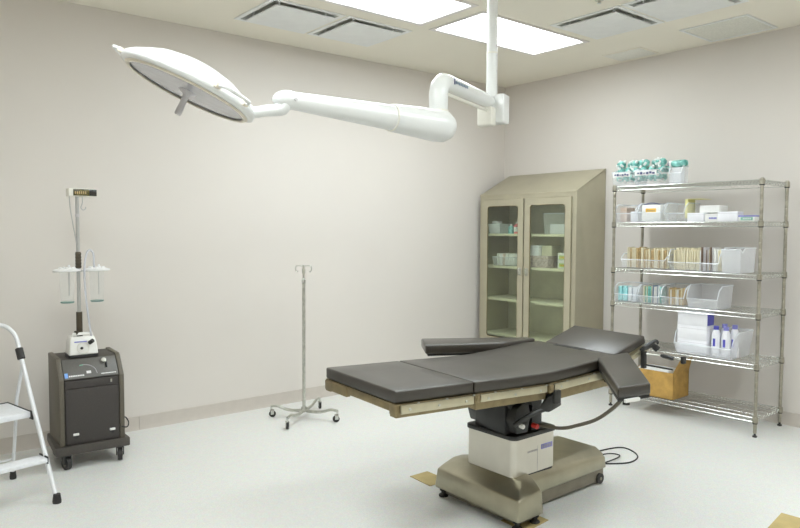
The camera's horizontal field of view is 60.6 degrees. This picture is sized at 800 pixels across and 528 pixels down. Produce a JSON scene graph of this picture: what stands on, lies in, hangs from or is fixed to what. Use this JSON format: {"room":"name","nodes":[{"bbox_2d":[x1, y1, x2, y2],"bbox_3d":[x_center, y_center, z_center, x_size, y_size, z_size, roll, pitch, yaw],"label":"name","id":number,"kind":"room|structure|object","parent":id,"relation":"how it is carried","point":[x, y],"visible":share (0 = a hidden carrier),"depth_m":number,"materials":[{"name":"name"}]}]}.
{"room":"operating room","nodes":[
{"label":"operating room","id":0,"kind":"room"},
{"bbox_2d":[0,0,504,438],"bbox_3d":[-1.575,-0.455,5.429,7.100,3.355,0.120,-2,4,-39],"label":"wall","id":1,"kind":"structure","parent":0,"point":[201,222],"depth_m":5.46,"materials":[{"name":"paint"}]},
{"bbox_2d":[0,385,338,454],"bbox_3d":[-1.537,1.173,5.455,6.900,0.101,0.022,-2,4,-39],"label":"baseboard","id":2,"kind":"structure","parent":1,"relation":"attached to","point":[28,441],"depth_m":5.41,"materials":[{"name":"rubber"}]},
{"bbox_2d":[0,387,799,527],"bbox_3d":[0.562,1.410,2.867,7.100,0.100,6.900,-2,4,-39],"label":"floor","id":3,"kind":"structure","parent":0,"point":[692,468],"depth_m":4.17,"materials":[{"name":"plastic"}]},
{"bbox_2d":[0,323,61,503],"bbox_3d":[-2.204,0.823,3.783,0.628,0.962,0.371,3,4,39],"label":"step stool","id":4,"kind":"object","parent":3,"relation":"on","point":[9,412],"visible":1,"depth_m":3.88,"materials":[{"name":"white paint"}]},
{"bbox_2d":[47,347,129,469],"bbox_3d":[-2.046,0.927,4.478,0.447,0.686,0.408,-2,4,-36],"label":"equipment cart","id":5,"kind":"object","parent":3,"relation":"on","point":[87,410],"visible":1,"depth_m":4.34,"materials":[{"name":"black plastic"}]},
{"bbox_2d":[53,188,109,357],"bbox_3d":[-2.053,0.055,4.423,0.342,1.078,0.177,-2,4,-36],"label":"medical equipment stand","id":6,"kind":"object","parent":5,"relation":"on","point":[79,344],"visible":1,"depth_m":4.40,"materials":[{"name":"white plastic"}]},
{"bbox_2d":[53,265,80,303],"bbox_3d":[-2.129,0.128,4.380,0.164,0.245,0.164,-2,4,-39],"label":"canister","id":7,"kind":"object","parent":6,"relation":"on","point":[68,269],"depth_m":4.39,"materials":[{"name":"clear plastic"}]},
{"bbox_2d":[85,264,109,301],"bbox_3d":[-1.985,0.123,4.484,0.164,0.245,0.164,-2,4,-39],"label":"canister","id":8,"kind":"object","parent":6,"relation":"on","point":[99,268],"depth_m":4.45,"materials":[{"name":"clear plastic"}]},
{"bbox_2d":[47,433,129,457],"bbox_3d":[-2.051,1.150,4.490,0.441,0.056,0.402,-2,4,-36],"label":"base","id":9,"kind":"object","parent":5,"relation":"on","point":[67,449],"depth_m":4.33,"materials":[{"name":"plastic"}]},
{"bbox_2d":[269,265,339,428],"bbox_3d":[-0.757,0.617,5.414,0.474,1.221,0.488,-1,3,-29],"label":"pole","id":10,"kind":"object","parent":3,"relation":"on","point":[304,408],"visible":1,"depth_m":5.40,"materials":[{"name":"metal"}]},
{"bbox_2d":[410,471,436,485],"bbox_3d":[0.172,1.294,4.132,0.150,0.002,0.195,-2,4,-39],"label":"cardboard sheet","id":11,"kind":"object","parent":3,"relation":"on","point":[428,478],"visible":0.71,"depth_m":4.14,"materials":[{"name":"cardboard"}]},
{"bbox_2d":[325,326,685,527],"bbox_3d":[0.618,0.876,3.718,1.897,0.882,1.560,-2,3,-35],"label":"table","id":12,"kind":"object","parent":3,"relation":"on","point":[514,464],"visible":1,"depth_m":3.61,"materials":[{"name":"leather"}]},
{"bbox_2d":[501,516,547,527],"bbox_3d":[0.645,1.325,3.541,0.200,0.002,0.190,-2,4,-39],"label":"cardboard sheet","id":13,"kind":"object","parent":3,"relation":"on","point":[527,524],"visible":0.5,"depth_m":3.50,"materials":[{"name":"cardboard"}]},
{"bbox_2d":[479,169,605,341],"bbox_3d":[1.382,0.117,6.888,0.493,2.089,1.220,-2,4,-39],"label":"tall cabinet","id":14,"kind":"object","parent":3,"relation":"on","point":[521,300],"visible":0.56,"depth_m":6.80,"materials":[{"name":"metal"}]},
{"bbox_2d":[508,224,513,233],"bbox_3d":[1.145,-0.363,7.064,0.056,0.100,0.055,-2,4,-39],"label":"pill bottle","id":15,"kind":"object","parent":14,"relation":"on","point":[510,228],"visible":1,"depth_m":7.04,"materials":[{"name":"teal plastic"}]},
{"bbox_2d":[514,222,517,233],"bbox_3d":[1.193,-0.368,6.973,0.069,0.120,0.068,-2,4,-39],"label":"pill bottle","id":16,"kind":"object","parent":14,"relation":"on","point":[516,224],"visible":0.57,"depth_m":6.95,"materials":[{"name":"white plastic"}]},
{"bbox_2d":[487,328,556,341],"bbox_3d":[1.405,0.743,6.940,0.395,0.026,1.184,-2,4,-39],"label":"shelf","id":17,"kind":"object","parent":14,"relation":"attached to","point":[538,334],"depth_m":7.11,"materials":[{"name":"metal"}]},
{"bbox_2d":[488,294,562,307],"bbox_3d":[1.406,0.374,6.921,0.395,0.026,1.184,-2,4,-39],"label":"shelf","id":18,"kind":"object","parent":14,"relation":"attached to","point":[537,299],"depth_m":7.03,"materials":[{"name":"metal"}]},
{"bbox_2d":[488,264,563,271],"bbox_3d":[1.408,0.039,6.905,0.395,0.026,1.184,-2,4,-39],"label":"shelf","id":19,"kind":"object","parent":14,"relation":"attached to","point":[490,266],"depth_m":6.98,"materials":[{"name":"metal"}]},
{"bbox_2d":[488,233,564,236],"bbox_3d":[1.409,-0.290,6.888,0.395,0.026,1.184,-2,4,-39],"label":"shelf","id":20,"kind":"object","parent":14,"relation":"attached to","point":[489,234],"depth_m":6.93,"materials":[{"name":"metal"}]},
{"bbox_2d":[530,256,557,267],"bbox_3d":[1.408,-0.025,6.786,0.181,0.115,0.281,-2,4,-39],"label":"printed box","id":21,"kind":"object","parent":14,"relation":"on","point":[535,261],"visible":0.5,"depth_m":6.69,"materials":[{"name":"beige paper"}]},
{"bbox_2d":[530,245,546,255],"bbox_3d":[1.371,-0.134,6.795,0.131,0.100,0.121,-2,4,-39],"label":"glove box","id":22,"kind":"object","parent":21,"relation":"on","point":[535,250],"visible":0.66,"depth_m":6.74,"materials":[{"name":"grey"}]},
{"bbox_2d":[542,245,560,255],"bbox_3d":[1.484,-0.130,6.719,0.141,0.100,0.121,-2,4,-39],"label":"glove box","id":23,"kind":"object","parent":21,"relation":"on","point":[550,250],"visible":0.92,"depth_m":6.67,"materials":[{"name":"cardboard"}]},
{"bbox_2d":[558,261,571,268],"bbox_3d":[1.585,0.009,6.519,0.122,0.075,0.121,-2,4,-39],"label":"glove box","id":24,"kind":"object","parent":14,"relation":"on","point":[560,263],"visible":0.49,"depth_m":6.49,"materials":[{"name":"grey"}]},
{"bbox_2d":[558,253,571,260],"bbox_3d":[1.586,-0.067,6.515,0.122,0.075,0.121,-2,4,-39],"label":"glove box","id":25,"kind":"object","parent":24,"relation":"on","point":[560,255],"visible":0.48,"depth_m":6.49,"materials":[{"name":"grey"}]},
{"bbox_3d":[1.140,-0.030,7.070,0.206,0.093,0.324,-2,4,-39],"label":"clear bin","id":26,"kind":"object","parent":14,"relation":"in","visible":0},
{"bbox_2d":[499,253,504,264],"bbox_3d":[1.068,-0.051,7.105,0.098,0.126,0.015,-2,4,-36],"label":"packet","id":27,"kind":"object","parent":26,"relation":"in","point":[501,254],"visible":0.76,"depth_m":7.08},
{"bbox_3d":[1.039,-0.370,7.164,0.164,0.103,0.164,-2,4,-39],"label":"clear bin","id":28,"kind":"object","parent":14,"relation":"in","visible":0},
{"bbox_2d":[492,221,501,232],"bbox_3d":[1.021,-0.388,7.200,0.091,0.125,0.061,-2,4,-39],"label":"box","id":29,"kind":"object","parent":28,"relation":"in","point":[496,225],"visible":1,"depth_m":7.17,"materials":[{"name":"grey"}]},
{"bbox_3d":[1.563,-0.391,6.609,0.225,0.204,0.284,-2,4,-39],"label":"clear bin","id":30,"kind":"object","parent":14,"relation":"in","visible":0},
{"bbox_2d":[550,224,564,233],"bbox_3d":[1.563,-0.338,6.612,0.140,0.090,0.200,-2,4,-39],"label":"box","id":31,"kind":"object","parent":30,"relation":"in","point":[554,228],"visible":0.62,"depth_m":6.57,"materials":[{"name":"cardboard"}]},
{"bbox_2d":[600,447,637,463],"bbox_3d":[1.400,1.256,4.519,0.491,0.049,0.267,-2,4,-39],"label":"cable","id":32,"kind":"object","parent":3,"relation":"on","point":[612,447],"visible":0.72,"depth_m":4.54,"materials":[{"name":"rubber"}]},
{"bbox_2d":[608,177,789,437],"bbox_3d":[2.375,0.290,5.544,0.499,1.885,1.226,-2,4,-41],"label":"wire shelving","id":33,"kind":"object","parent":3,"relation":"on","point":[762,182],"visible":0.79,"depth_m":5.28,"materials":[{"name":"metal"}]},
{"bbox_2d":[612,171,633,177],"bbox_3d":[1.959,-0.727,5.845,0.269,0.140,0.198,-2,4,-41],"label":"storage bin","id":34,"kind":"object","parent":33,"relation":"on","point":[616,173],"visible":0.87,"depth_m":5.76,"materials":[{"name":"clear plastic"}]},
{"bbox_2d":[629,174,636,181],"bbox_3d":[1.961,-0.721,5.765,0.062,0.069,0.065,-1,3,-30],"label":"bulb","id":35,"kind":"object","parent":34,"relation":"in","point":[632,178],"visible":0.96,"depth_m":5.75,"materials":[{"name":"plastic"}]},
{"label":"bulb","id":36,"kind":"object","parent":34,"relation":"in","visible":0},
{"bbox_2d":[632,160,638,167],"bbox_3d":[1.988,-0.842,5.771,0.066,0.070,0.062,-2,4,-39],"label":"bulb","id":37,"kind":"object","parent":36,"relation":"on","point":[635,163],"visible":1,"depth_m":5.75,"materials":[{"name":"plastic"}]},
{"label":"bulb","id":38,"kind":"object","parent":34,"relation":"in","visible":0},
{"bbox_2d":[619,161,626,167],"bbox_3d":[1.903,-0.851,5.857,0.064,0.066,0.064,0,3,-10],"label":"bulb","id":39,"kind":"object","parent":38,"relation":"on","point":[622,164],"visible":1,"depth_m":5.83,"materials":[{"name":"plastic"}]},
{"bbox_2d":[614,281,646,295],"bbox_3d":[1.989,0.238,5.856,0.268,0.154,0.219,-2,4,-41],"label":"storage bin","id":40,"kind":"object","parent":33,"relation":"on","point":[629,281],"visible":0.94,"depth_m":5.86,"materials":[{"name":"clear plastic"}]},
{"bbox_2d":[618,285,626,299],"bbox_3d":[1.921,0.247,5.897,0.100,0.120,0.038,-2,4,-41],"label":"pack","id":41,"kind":"object","parent":40,"relation":"in","point":[620,288],"visible":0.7,"depth_m":5.86},
{"bbox_2d":[623,286,628,300],"bbox_3d":[1.951,0.249,5.862,0.100,0.120,0.038,-2,4,-41],"label":"pack","id":42,"kind":"object","parent":40,"relation":"in","point":[625,288],"visible":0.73,"depth_m":5.83},
{"bbox_2d":[628,286,637,300],"bbox_3d":[1.981,0.251,5.827,0.100,0.120,0.038,-2,4,-41],"label":"pack","id":43,"kind":"object","parent":40,"relation":"in","point":[630,288],"visible":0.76,"depth_m":5.79,"materials":[{"name":"paper"}]},
{"bbox_2d":[633,286,642,300],"bbox_3d":[2.011,0.253,5.792,0.100,0.120,0.038,-2,4,-41],"label":"pack","id":44,"kind":"object","parent":40,"relation":"in","point":[635,298],"visible":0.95,"depth_m":5.77,"materials":[{"name":"paper"}]},
{"bbox_2d":[616,204,647,213],"bbox_3d":[1.982,-0.432,5.834,0.268,0.154,0.209,-2,4,-41],"label":"storage bin","id":45,"kind":"object","parent":33,"relation":"on","point":[618,204],"visible":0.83,"depth_m":5.79,"materials":[{"name":"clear plastic"}]},
{"bbox_2d":[620,207,634,221],"bbox_3d":[1.952,-0.423,5.875,0.131,0.120,0.061,-2,4,-41],"label":"pack","id":46,"kind":"object","parent":45,"relation":"in","point":[623,217],"visible":0.86,"depth_m":5.83,"materials":[{"name":"cardboard"}]},
{"bbox_2d":[631,211,643,221],"bbox_3d":[2.019,-0.402,5.815,0.111,0.085,0.071,-2,4,-41],"label":"pack","id":47,"kind":"object","parent":45,"relation":"in","point":[637,217],"visible":0.68,"depth_m":5.78,"materials":[{"name":"grey"}]},
{"bbox_2d":[621,253,673,260],"bbox_3d":[2.084,-0.025,5.719,0.249,0.124,0.418,-2,4,-41],"label":"storage bin","id":48,"kind":"object","parent":33,"relation":"on","point":[623,253],"visible":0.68,"depth_m":5.63,"materials":[{"name":"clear plastic"}]},
{"bbox_2d":[639,247,646,267],"bbox_3d":[2.046,-0.057,5.765,0.110,0.172,0.010,-2,3,-40],"label":"paper packet","id":49,"kind":"object","parent":48,"relation":"in","point":[639,247],"visible":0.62,"depth_m":5.73,"materials":[{"name":"paper"}]},
{"bbox_2d":[642,248,648,267],"bbox_3d":[2.056,-0.053,5.727,0.110,0.166,0.010,-2,3,-40],"label":"paper packet","id":50,"kind":"object","parent":48,"relation":"in","point":[642,248],"visible":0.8,"depth_m":5.69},
{"bbox_2d":[648,248,653,267],"bbox_3d":[2.095,-0.049,5.681,0.110,0.163,0.010,-2,5,-40],"label":"paper packet","id":51,"kind":"object","parent":48,"relation":"in","point":[650,249],"visible":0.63,"depth_m":5.65,"materials":[{"name":"paper"}]},
{"bbox_2d":[667,247,674,268],"bbox_3d":[2.203,-0.048,5.576,0.110,0.173,0.010,-2,4,-41],"label":"paper packet","id":52,"kind":"object","parent":48,"relation":"in","point":[671,257],"visible":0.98,"depth_m":5.57,"materials":[{"name":"paper"}]},
{"bbox_2d":[634,167,674,175],"bbox_3d":[2.103,-0.721,5.679,0.269,0.144,0.233,-2,4,-41],"label":"storage bin","id":53,"kind":"object","parent":33,"relation":"on","point":[638,172],"visible":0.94,"depth_m":5.59,"materials":[{"name":"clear plastic"}]},
{"bbox_2d":[646,175,653,180],"bbox_3d":[2.065,-0.716,5.646,0.063,0.066,0.063,3,4,42],"label":"bulb","id":54,"kind":"object","parent":53,"relation":"in","point":[649,177],"visible":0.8,"depth_m":5.62,"materials":[{"name":"plastic"}]},
{"bbox_2d":[654,173,662,180],"bbox_3d":[2.109,-0.711,5.587,0.062,0.067,0.065,0,3,-8],"label":"bulb","id":55,"kind":"object","parent":53,"relation":"in","point":[658,177],"visible":0.99,"depth_m":5.57,"materials":[{"name":"plastic"}]},
{"bbox_2d":[658,164,665,172],"bbox_3d":[2.141,-0.781,5.601,0.066,0.067,0.062,-2,3,-31],"label":"bulb","id":56,"kind":"object","parent":53,"relation":"in","point":[659,165],"visible":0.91,"depth_m":5.58,"materials":[{"name":"plastic"}]},
{"bbox_2d":[658,158,666,164],"bbox_3d":[2.145,-0.838,5.593,0.068,0.065,0.063,1,3,16],"label":"bulb","id":57,"kind":"object","parent":56,"relation":"on","point":[662,161],"visible":1,"depth_m":5.57,"materials":[{"name":"plastic"}]},
{"bbox_3d":[2.033,-0.792,5.725,0.067,0.074,0.067,-35,-12,-45],"label":"bulb","id":58,"kind":"object","parent":53,"relation":"in","visible":0},
{"bbox_2d":[642,159,649,166],"bbox_3d":[2.049,-0.842,5.705,0.065,0.063,0.065,-1,3,-30],"label":"bulb","id":59,"kind":"object","parent":58,"relation":"on","point":[646,162],"visible":1,"depth_m":5.69,"materials":[{"name":"plastic"}]},
{"bbox_2d":[637,283,675,297],"bbox_3d":[2.129,0.247,5.693,0.268,0.154,0.209,-2,4,-41],"label":"storage bin","id":60,"kind":"object","parent":33,"relation":"on","point":[647,283],"visible":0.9,"depth_m":5.69,"materials":[{"name":"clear plastic"}]},
{"bbox_2d":[643,285,650,301],"bbox_3d":[2.072,0.248,5.742,0.110,0.134,0.010,-2,3,-42],"label":"paper packet","id":61,"kind":"object","parent":60,"relation":"in","point":[644,287],"visible":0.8,"depth_m":5.71,"materials":[{"name":"paper"}]},
{"bbox_2d":[660,286,666,303],"bbox_3d":[2.166,0.254,5.631,0.110,0.135,0.010,-2,3,-42],"label":"paper packet","id":62,"kind":"object","parent":60,"relation":"in","point":[664,291],"visible":0.89,"depth_m":5.63,"materials":[{"name":"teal paper"}]},
{"bbox_2d":[637,202,678,212],"bbox_3d":[2.129,-0.425,5.664,0.268,0.160,0.234,-2,4,-41],"label":"storage bin","id":63,"kind":"object","parent":33,"relation":"on","point":[667,202],"visible":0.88,"depth_m":5.65,"materials":[{"name":"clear plastic"}]},
{"bbox_2d":[642,203,668,221],"bbox_3d":[2.101,-0.427,5.640,0.143,0.154,0.170,-2,4,-41],"label":"pack","id":64,"kind":"object","parent":63,"relation":"in","point":[646,217],"visible":0.97,"depth_m":5.59,"materials":[{"name":"cardboard"}]},
{"bbox_2d":[638,357,691,399],"bbox_3d":[2.186,0.918,5.680,0.260,0.330,0.399,-2,4,-41],"label":"cardboard box","id":65,"kind":"object","parent":33,"relation":"on","point":[664,385],"visible":0.7,"depth_m":5.57,"materials":[{"name":"cardboard"}]},
{"bbox_3d":[2.157,0.994,5.717,0.180,0.165,0.280,-2,4,-41],"label":"pack","id":66,"kind":"object","parent":65,"relation":"in","visible":0},
{"bbox_2d":[639,364,675,373],"bbox_3d":[2.154,0.882,5.708,0.190,0.050,0.280,-2,4,-41],"label":"bag","id":67,"kind":"object","parent":66,"relation":"on","point":[648,367],"visible":0.5,"depth_m":5.64,"materials":[{"name":"plastic"}]},
{"bbox_2d":[668,165,688,173],"bbox_3d":[2.214,-0.709,5.445,0.128,0.144,0.113,-2,4,-41],"label":"storage bin","id":68,"kind":"object","parent":33,"relation":"on","point":[683,165],"visible":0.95,"depth_m":5.42,"materials":[{"name":"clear plastic"}]},
{"bbox_2d":[668,159,687,166],"bbox_3d":[2.213,-0.799,5.449,0.058,0.058,0.162,-2,4,-41],"label":"roll","id":69,"kind":"object","parent":68,"relation":"in","point":[676,163],"visible":1,"depth_m":5.42,"materials":[{"name":"teal plastic"}]},
{"bbox_2d":[660,283,699,298],"bbox_3d":[2.263,0.247,5.538,0.268,0.169,0.208,-2,4,-41],"label":"storage bin","id":70,"kind":"object","parent":33,"relation":"on","point":[667,283],"visible":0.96,"depth_m":5.52,"materials":[{"name":"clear plastic"}]},
{"bbox_2d":[682,288,689,304],"bbox_3d":[2.291,0.260,5.486,0.110,0.138,0.010,-2,4,-42],"label":"paper packet","id":71,"kind":"object","parent":70,"relation":"in","point":[685,301],"visible":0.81,"depth_m":5.47,"materials":[{"name":"paper"}]},
{"bbox_2d":[664,202,700,213],"bbox_3d":[2.265,-0.414,5.505,0.267,0.154,0.179,-2,4,-41],"label":"storage bin","id":72,"kind":"object","parent":33,"relation":"on","point":[688,202],"visible":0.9,"depth_m":5.45,"materials":[{"name":"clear plastic"}]},
{"bbox_2d":[685,199,710,217],"bbox_3d":[2.375,-0.441,5.457,0.170,0.153,0.137,-3,4,-44],"label":"folder","id":73,"kind":"object","parent":72,"relation":"in","point":[690,208],"visible":0.69,"depth_m":5.46,"materials":[{"name":"paper"}]},
{"bbox_2d":[687,213,709,221],"bbox_3d":[2.336,-0.364,5.356,0.111,0.070,0.131,-2,4,-41],"label":"carton","id":74,"kind":"object","parent":33,"relation":"on","point":[691,217],"visible":0.82,"depth_m":5.31,"materials":[{"name":"grey"}]},
{"bbox_2d":[668,249,733,263],"bbox_3d":[2.361,-0.031,5.397,0.248,0.169,0.428,-2,4,-41],"label":"storage bin","id":75,"kind":"object","parent":33,"relation":"on","point":[670,249],"visible":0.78,"depth_m":5.33,"materials":[{"name":"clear plastic"}]},
{"bbox_2d":[684,248,686,269],"bbox_3d":[2.294,-0.042,5.461,0.110,0.173,0.010,-2,4,-41],"label":"paper packet","id":76,"kind":"object","parent":75,"relation":"in","point":[685,249],"visible":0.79,"depth_m":5.43,"materials":[{"name":"paper"}]},
{"bbox_2d":[687,248,691,269],"bbox_3d":[2.310,-0.042,5.443,0.110,0.176,0.010,-2,4,-41],"label":"paper packet","id":77,"kind":"object","parent":75,"relation":"in","point":[687,248],"visible":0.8,"depth_m":5.41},
{"bbox_2d":[693,250,695,269],"bbox_3d":[2.344,-0.032,5.396,0.110,0.160,0.010,-2,5,-41],"label":"paper packet","id":78,"kind":"object","parent":75,"relation":"in","point":[694,250],"visible":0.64,"depth_m":5.36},
{"bbox_2d":[701,247,703,270],"bbox_3d":[2.382,-0.041,5.355,0.110,0.182,0.010,-2,3,-41],"label":"paper packet","id":79,"kind":"object","parent":75,"relation":"in","point":[702,248],"visible":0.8,"depth_m":5.32,"materials":[{"name":"paper"}]},
{"bbox_2d":[703,247,709,270],"bbox_3d":[2.400,-0.040,5.354,0.110,0.182,0.010,-2,4,-41],"label":"paper packet","id":80,"kind":"object","parent":75,"relation":"in","point":[704,247],"visible":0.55,"depth_m":5.32,"materials":[{"name":"paper"}]},
{"bbox_2d":[709,247,711,270],"bbox_3d":[2.424,-0.038,5.300,0.110,0.183,0.010,-2,3,-41],"label":"paper packet","id":81,"kind":"object","parent":75,"relation":"in","point":[710,267],"visible":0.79,"depth_m":5.27,"materials":[{"name":"paper"}]},
{"bbox_2d":[712,247,718,270],"bbox_3d":[2.442,-0.038,5.300,0.110,0.182,0.010,-2,3,-41],"label":"paper packet","id":82,"kind":"object","parent":75,"relation":"in","point":[712,247],"visible":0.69,"depth_m":5.26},
{"bbox_2d":[714,250,716,270],"bbox_3d":[2.452,-0.027,5.277,0.110,0.162,0.010,-2,4,-41],"label":"paper packet","id":83,"kind":"object","parent":75,"relation":"in","point":[715,265],"visible":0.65,"depth_m":5.24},
{"bbox_2d":[719,249,726,270],"bbox_3d":[2.480,-0.030,5.255,0.110,0.170,0.010,-2,4,-42],"label":"paper packet","id":84,"kind":"object","parent":75,"relation":"in","point":[723,259],"visible":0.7,"depth_m":5.25,"materials":[{"name":"paper"}]},
{"bbox_2d":[686,283,733,300],"bbox_3d":[2.420,0.252,5.356,0.268,0.180,0.259,-2,4,-41],"label":"storage bin","id":85,"kind":"object","parent":33,"relation":"on","point":[725,285],"visible":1,"depth_m":5.36,"materials":[{"name":"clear plastic"}]},
{"bbox_2d":[705,214,717,221],"bbox_3d":[2.417,-0.354,5.246,0.102,0.060,0.121,-2,4,-41],"label":"carton","id":86,"kind":"object","parent":33,"relation":"on","point":[708,217],"visible":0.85,"depth_m":5.22,"materials":[{"name":"grey"}]},
{"bbox_2d":[674,326,753,349],"bbox_3d":[2.462,0.608,5.398,0.368,0.204,0.479,-2,4,-41],"label":"storage bin","id":87,"kind":"object","parent":33,"relation":"on","point":[719,326],"visible":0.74,"depth_m":5.29,"materials":[{"name":"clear plastic"}]},
{"bbox_2d":[677,338,710,355],"bbox_3d":[2.328,0.647,5.404,0.121,0.110,0.236,-2,4,-41],"label":"glove box","id":88,"kind":"object","parent":87,"relation":"in","point":[684,348],"visible":0.65,"depth_m":5.35,"materials":[{"name":"grey"}]},
{"bbox_2d":[677,324,713,341],"bbox_3d":[2.328,0.536,5.398,0.121,0.110,0.236,-2,4,-41],"label":"glove box","id":89,"kind":"object","parent":88,"relation":"on","point":[698,333],"visible":0.77,"depth_m":5.34,"materials":[{"name":"grey"}]},
{"bbox_2d":[678,309,713,326],"bbox_3d":[2.329,0.426,5.392,0.121,0.110,0.238,-2,4,-41],"label":"glove box","id":90,"kind":"object","parent":89,"relation":"on","point":[684,318],"visible":0.92,"depth_m":5.34,"materials":[{"name":"grey"}]},
{"bbox_2d":[711,325,720,356],"bbox_3d":[2.429,0.592,5.267,0.066,0.235,0.064,-2,4,-41],"label":"spray bottle","id":91,"kind":"object","parent":87,"relation":"in","point":[715,337],"visible":1,"depth_m":5.24,"materials":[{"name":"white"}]},
{"bbox_2d":[720,324,727,355],"bbox_3d":[2.501,0.586,5.279,0.066,0.247,0.064,-2,4,-41],"label":"spray bottle","id":92,"kind":"object","parent":87,"relation":"in","point":[723,325],"visible":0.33,"depth_m":5.27,"materials":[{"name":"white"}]},
{"bbox_2d":[721,327,730,357],"bbox_3d":[2.479,0.595,5.210,0.066,0.235,0.064,-2,4,-41],"label":"spray bottle","id":93,"kind":"object","parent":87,"relation":"in","point":[725,338],"visible":1,"depth_m":5.19,"materials":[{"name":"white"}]},
{"bbox_2d":[730,325,738,357],"bbox_3d":[2.550,0.589,5.221,0.066,0.247,0.064,-2,4,-41],"label":"spray bottle","id":94,"kind":"object","parent":87,"relation":"in","point":[734,352],"visible":0.8,"depth_m":5.20,"materials":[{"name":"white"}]},
{"bbox_2d":[718,211,743,221],"bbox_3d":[2.491,-0.357,5.161,0.111,0.075,0.146,-2,4,-41],"label":"carton","id":95,"kind":"object","parent":33,"relation":"on","point":[732,216],"visible":0.9,"depth_m":5.12,"materials":[{"name":"grey"}]},
{"bbox_2d":[721,247,755,253],"bbox_3d":[2.558,-0.029,5.183,0.267,0.190,0.158,-2,4,-41],"label":"storage bin","id":96,"kind":"object","parent":33,"relation":"on","point":[725,248],"visible":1,"depth_m":5.16,"materials":[{"name":"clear plastic"}]},
{"bbox_2d":[738,215,758,221],"bbox_3d":[2.582,-0.336,5.055,0.113,0.046,0.121,-2,4,-41],"label":"carton","id":97,"kind":"object","parent":33,"relation":"on","point":[741,218],"visible":0.82,"depth_m":5.01,"materials":[{"name":"grey"}]},
{"bbox_3d":[2.448,-0.366,5.394,0.121,0.070,0.191,-2,4,-41],"label":"carton","id":98,"kind":"object","parent":33,"relation":"on","visible":0},
{"bbox_2d":[700,205,727,212],"bbox_3d":[2.440,-0.425,5.324,0.151,0.055,0.151,-2,4,-41],"label":"carton","id":99,"kind":"object","parent":98,"relation":"on","point":[710,208],"visible":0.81,"depth_m":5.27,"materials":[{"name":"grey"}]},
{"bbox_2d":[768,513,799,527],"bbox_3d":[2.037,1.336,3.402,0.330,0.005,0.383,-2,4,-39],"label":"cardboard sheet","id":100,"kind":"object","parent":3,"relation":"on","point":[783,520],"visible":1,"depth_m":3.52,"materials":[{"name":"cardboard"}]},
{"bbox_2d":[60,0,799,87],"bbox_3d":[0.574,-1.691,2.713,6.900,0.001,6.700,-2,4,-39],"label":"ceiling","id":101,"kind":"structure","parent":0,"point":[423,49],"depth_m":5.42,"materials":[{"name":"paint"}]},
{"bbox_2d":[234,0,345,33],"bbox_3d":[-0.810,-1.840,5.016,0.596,0.102,0.596,-2,4,-39],"label":"ceiling vent","id":102,"kind":"object","parent":101,"relation":"in","point":[280,14],"visible":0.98,"depth_m":5.00,"materials":[{"name":"metal"}]},
{"bbox_2d":[112,0,508,141],"bbox_3d":[-0.157,-1.188,3.499,2.450,1.086,0.645,-2,4,-39],"label":"lamp","id":103,"kind":"object","parent":101,"relation":"hanging from","point":[186,78],"visible":1,"depth_m":3.21,"materials":[{"name":"white metal"}]},
{"bbox_2d":[117,46,123,52],"bbox_3d":[-1.160,-0.890,2.849,0.028,0.028,0.025,0,3,-6],"label":"light","id":104,"kind":"object","parent":103,"relation":"attached to","point":[119,49],"depth_m":2.84,"materials":[{"name":"plastic"}]},
{"bbox_2d":[213,82,220,88],"bbox_3d":[-0.722,-0.707,2.715,0.028,0.029,0.027,3,4,39],"label":"light","id":105,"kind":"object","parent":103,"relation":"attached to","point":[216,85],"depth_m":2.71,"materials":[{"name":"plastic"}]},
{"bbox_2d":[307,16,411,46],"bbox_3d":[-0.322,-1.857,5.398,0.596,0.102,0.596,-2,4,-39],"label":"ceiling vent","id":106,"kind":"object","parent":101,"relation":"in","point":[349,29],"visible":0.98,"depth_m":5.38,"materials":[{"name":"metal"}]},
{"bbox_2d":[319,0,477,25],"bbox_3d":[-0.141,-1.813,4.575,1.265,0.066,0.610,-2,4,-39],"label":"ceiling light","id":107,"kind":"object","parent":101,"relation":"attached to","point":[418,11],"visible":0.96,"depth_m":4.81,"materials":[{"name":"white"}]},
{"bbox_2d":[429,11,588,55],"bbox_3d":[0.890,-1.854,5.472,1.242,0.066,0.590,-2,4,-39],"label":"ceiling light","id":108,"kind":"object","parent":101,"relation":"attached to","point":[512,33],"visible":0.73,"depth_m":5.46,"materials":[{"name":"white"}]},
{"bbox_2d":[550,5,664,39],"bbox_3d":[1.554,-1.837,5.147,0.596,0.102,0.596,-2,4,-39],"label":"ceiling vent","id":109,"kind":"object","parent":101,"relation":"in","point":[615,20],"visible":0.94,"depth_m":5.13,"materials":[{"name":"metal"}]},
{"bbox_2d":[602,47,657,60],"bbox_3d":[2.028,-1.846,6.040,0.300,0.008,0.380,-2,4,-39],"label":"access panel","id":110,"kind":"object","parent":101,"relation":"attached to","point":[638,52],"visible":1,"depth_m":6.02,"materials":[{"name":"paint"}]},
{"bbox_2d":[621,0,748,21],"bbox_3d":[1.940,-1.812,4.669,0.596,0.102,0.596,-2,4,-39],"label":"ceiling vent","id":111,"kind":"object","parent":101,"relation":"in","point":[665,10],"visible":1,"depth_m":4.71,"materials":[{"name":"metal"}]},
{"bbox_2d":[679,14,777,41],"bbox_3d":[2.522,-1.806,5.263,0.500,0.008,0.520,-2,4,-39],"label":"ceiling vent","id":112,"kind":"object","parent":101,"relation":"in","point":[746,24],"visible":1,"depth_m":5.25,"materials":[{"name":"metal"}]},
{"bbox_2d":[504,25,799,413],"bbox_3d":[3.329,-0.412,4.947,0.120,3.355,6.800,-2,4,-39],"label":"wall","id":113,"kind":"structure","parent":0,"point":[730,109],"depth_m":5.81,"materials":[{"name":"paint"}]},
{"bbox_2d":[605,386,799,427],"bbox_3d":[3.244,1.213,5.013,0.022,0.101,6.678,-2,4,-39],"label":"baseboard","id":114,"kind":"structure","parent":113,"relation":"attached to","point":[788,418],"depth_m":5.55,"materials":[{"name":"rubber"}]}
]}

